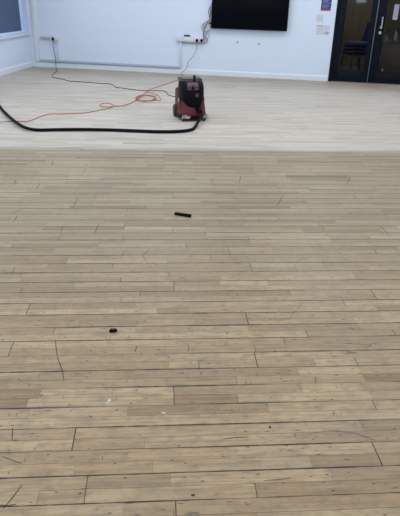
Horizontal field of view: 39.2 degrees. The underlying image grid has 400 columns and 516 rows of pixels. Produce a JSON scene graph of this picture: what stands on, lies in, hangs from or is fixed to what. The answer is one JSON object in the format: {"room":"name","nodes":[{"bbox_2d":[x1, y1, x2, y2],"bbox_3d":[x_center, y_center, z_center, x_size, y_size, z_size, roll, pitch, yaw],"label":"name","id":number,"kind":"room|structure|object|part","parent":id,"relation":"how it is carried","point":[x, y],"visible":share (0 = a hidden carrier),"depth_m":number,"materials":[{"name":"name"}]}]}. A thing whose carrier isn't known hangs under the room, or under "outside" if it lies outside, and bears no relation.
{"room":"community hall","nodes":[
{"label":"community hall","id":0,"kind":"room"},
{"bbox_2d":[0,0,32,69],"bbox_3d":[-4.739,-2.262,4.634,0.350,2.900,14.222,5,26,8],"label":"wall","id":1,"kind":"structure","parent":0,"point":[14,51],"depth_m":10.81,"materials":[{"name":"white paint"}]},
{"bbox_2d":[0,0,29,39],"bbox_3d":[-3.727,-4.695,9.739,0.275,1.694,2.610,5,26,8],"label":"window","id":2,"kind":"structure","parent":1,"relation":"in","point":[19,1],"depth_m":10.96,"materials":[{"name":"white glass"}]},
{"bbox_2d":[0,0,20,32],"bbox_3d":[-3.739,-4.703,9.744,0.050,1.540,2.488,5,26,8],"label":"vertical blind","id":3,"kind":"object","parent":2,"relation":"attached to","point":[10,21],"visible":1,"depth_m":10.68,"materials":[{"name":"fabric"}]},
{"bbox_3d":[-3.740,-3.946,10.097,0.255,0.034,2.608,5,26,8],"label":"sill","id":4,"kind":"part","parent":2,"relation":"part of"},
{"bbox_2d":[0,61,32,75],"bbox_3d":[-4.597,-0.978,5.208,0.018,0.096,14.202,5,26,8],"label":"baseboard","id":5,"kind":"structure","parent":1,"relation":"attached to","point":[29,64],"depth_m":10.85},
{"bbox_2d":[21,0,27,32],"bbox_3d":[-3.527,-5.262,10.889,0.230,1.660,0.010,5,26,8],"label":"trim","id":6,"kind":"structure","parent":1,"relation":"attached to","point":[23,4],"depth_m":11.10,"materials":[{"name":"white paint"}]},
{"bbox_2d":[27,0,337,80],"bbox_3d":[1.267,-4.840,10.354,10.150,2.900,0.120,5,26,8],"label":"wall","id":7,"kind":"structure","parent":0,"point":[111,31],"depth_m":10.86,"materials":[{"name":"white paint"}]},
{"bbox_2d":[30,0,39,61],"bbox_3d":[-3.286,-5.288,10.890,0.090,2.802,0.034,5,26,8],"label":"trim","id":8,"kind":"structure","parent":7,"relation":"attached to","point":[32,2],"depth_m":11.22,"materials":[{"name":"white paint"}]},
{"bbox_2d":[40,36,58,40],"bbox_3d":[-3.024,-4.410,11.248,0.375,0.090,0.056,5,26,8],"label":"power socket","id":9,"kind":"object","parent":7,"relation":"attached to","point":[41,37],"visible":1,"depth_m":11.23,"materials":[{"name":"plastic"}]},
{"bbox_2d":[40,41,181,67],"bbox_3d":[-1.813,-4.120,11.172,2.950,0.512,0.039,5,26,8],"label":"cable trunking","id":10,"kind":"object","parent":7,"relation":"attached to","point":[45,60],"visible":1,"depth_m":11.24,"materials":[{"name":"white plastic"}]},
{"bbox_2d":[33,61,326,80],"bbox_3d":[-0.495,-3.713,11.137,5.935,0.096,0.018,5,26,8],"label":"baseboard","id":11,"kind":"structure","parent":7,"relation":"attached to","point":[38,64],"depth_m":11.11,"materials":[{"name":"white paint"}]},
{"bbox_2d":[176,36,203,41],"bbox_3d":[-0.187,-4.218,10.812,0.529,0.089,0.066,5,26,8],"label":"power socket","id":12,"kind":"object","parent":7,"relation":"attached to","point":[178,38],"visible":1,"depth_m":10.79,"materials":[{"name":"white plastic"}]},
{"bbox_2d":[211,0,289,30],"bbox_3d":[0.929,-4.664,10.382,1.426,0.820,0.087,5,26,8],"label":"television","id":13,"kind":"object","parent":7,"relation":"attached to","point":[265,15],"visible":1,"depth_m":10.41,"materials":[{"name":"black glass"}]},
{"bbox_2d":[316,14,323,21],"bbox_3d":[2.201,-4.409,10.318,0.132,0.130,0.002,5,26,8],"label":"paper notice","id":14,"kind":"object","parent":7,"relation":"attached to","point":[319,17],"visible":1,"depth_m":10.31,"materials":[{"name":"grey paper"}]},
{"bbox_2d":[315,24,330,35],"bbox_3d":[2.278,-4.220,10.393,0.270,0.186,0.003,5,26,8],"label":"paper notice","id":15,"kind":"object","parent":7,"relation":"attached to","point":[322,30],"visible":1,"depth_m":10.39,"materials":[{"name":"grey paper"}]},
{"bbox_2d":[321,0,331,10],"bbox_3d":[2.297,-4.652,10.182,0.179,0.300,0.006,5,26,8],"label":"safety sign","id":16,"kind":"object","parent":7,"relation":"attached to","point":[325,4],"visible":1,"depth_m":10.21,"materials":[{"name":"blue paper"}]},
{"bbox_2d":[328,0,340,80],"bbox_3d":[3.385,-4.273,10.205,1.825,2.120,0.092,5,26,8],"label":"trim","id":17,"kind":"structure","parent":7,"relation":"attached to","point":[338,1],"depth_m":10.42,"materials":[{"name":"metal"}]},
{"bbox_2d":[331,0,378,81],"bbox_3d":[2.868,-4.298,10.280,0.666,2.048,0.048,5,26,8],"label":"door","id":18,"kind":"structure","parent":7,"relation":"in","point":[356,21],"depth_m":10.40,"materials":[{"name":"glass"}]},
{"bbox_3d":[2.878,-4.330,10.262,0.476,1.735,0.008,5,26,8],"label":"pane","id":19,"kind":"part","parent":18,"relation":"part of","materials":[{"name":"clear glass"}]},
{"bbox_2d":[356,0,366,2],"bbox_3d":[2.908,-4.688,10.080,0.190,0.200,0.002,5,26,8],"label":"notice","id":20,"kind":"object","parent":18,"relation":"attached to","point":[357,1],"visible":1,"depth_m":10.11,"materials":[{"name":"white paper"}]},
{"bbox_2d":[367,0,399,83],"bbox_3d":[3.705,-4.204,10.137,1.047,2.048,0.106,5,26,8],"label":"door","id":21,"kind":"structure","parent":7,"relation":"in","point":[384,65],"depth_m":10.36,"materials":[{"name":"glass"}]},
{"bbox_3d":[3.736,-4.247,10.144,0.786,1.735,0.008,5,26,8],"label":"pane","id":22,"kind":"part","parent":21,"relation":"part of","materials":[{"name":"clear glass"}]},
{"bbox_2d":[392,4,399,19],"bbox_3d":[3.526,-4.423,10.093,0.085,0.255,0.002,5,26,8],"label":"sticker","id":23,"kind":"object","parent":21,"relation":"attached to","point":[396,7],"visible":1,"depth_m":10.09,"materials":[{"name":"white paper"}]},
{"bbox_2d":[0,66,399,515],"bbox_3d":[0.128,-0.485,4.586,9.600,0.001,14.222,5,26,8],"label":"floor","id":24,"kind":"structure","parent":0,"point":[250,366],"depth_m":3.09,"materials":[{"name":"brown wood"}]},
{"bbox_2d":[1,80,178,121],"bbox_3d":[-1.067,-2.385,8.414,0.852,0.039,4.759,14,29,25],"label":"extension cord","id":25,"kind":"object","parent":24,"relation":"on","point":[138,96],"visible":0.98,"depth_m":8.14,"materials":[{"name":"red rubber"}]},
{"bbox_2d":[0,105,201,132],"bbox_3d":[-2.155,-2.055,7.494,4.491,0.190,1.775,17,30,29],"label":"hose","id":26,"kind":"object","parent":24,"relation":"on","point":[199,109],"visible":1,"depth_m":6.56,"materials":[{"name":"black rubber"}]},
{"bbox_2d":[109,328,116,332],"bbox_3d":[-0.431,0.358,2.784,0.040,0.016,0.025,-3,26,-10],"label":"handle","id":27,"kind":"object","parent":24,"relation":"on","point":[112,330],"visible":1,"depth_m":2.78,"materials":[{"name":"black plastic"}]},
{"bbox_2d":[52,46,174,96],"bbox_3d":[-1.479,-3.152,9.452,0.935,0.505,5.160,-18,32,-35],"label":"power cable","id":28,"kind":"object","parent":24,"relation":"on","point":[53,46],"visible":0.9,"depth_m":9.73,"materials":[{"name":"black rubber"}]},
{"bbox_2d":[174,212,190,216],"bbox_3d":[-0.130,-0.327,4.215,0.132,0.024,0.024,10,27,17],"label":"stick","id":29,"kind":"object","parent":24,"relation":"on","point":[175,213],"visible":1,"depth_m":4.21,"materials":[{"name":"plastic"}]},
{"bbox_2d":[173,75,207,120],"bbox_3d":[-0.120,-2.094,7.279,0.402,0.548,0.482,-5,27,-14],"label":"vacuum cleaner","id":30,"kind":"object","parent":24,"relation":"on","point":[189,93],"visible":0.98,"depth_m":7.15,"materials":[{"name":"black plastic"}]},
{"bbox_2d":[178,77,201,80],"bbox_3d":[-0.130,-2.307,7.241,0.300,0.024,0.272,-5,27,-14],"label":"handle","id":31,"kind":"object","parent":30,"relation":"on","point":[179,78],"depth_m":7.16,"materials":[{"name":"grey plastic"}]},
{"bbox_3d":[-0.124,-1.998,7.331,0.358,0.190,0.448,-5,27,-14],"label":"tank","id":32,"kind":"part","parent":30,"relation":"part of","materials":[{"name":"red plastic"}]},
{"bbox_3d":[-0.091,-2.160,7.066,0.140,0.092,0.076,-5,27,-14],"label":"control panel","id":33,"kind":"part","parent":30,"relation":"part of","materials":[{"name":"pink plastic"}]},
{"bbox_2d":[334,81,399,84],"bbox_3d":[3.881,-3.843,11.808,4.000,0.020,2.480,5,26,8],"label":"threshold","id":34,"kind":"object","parent":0,"point":[334,81],"depth_m":10.78,"materials":[{"name":"black metal"}]}
]}

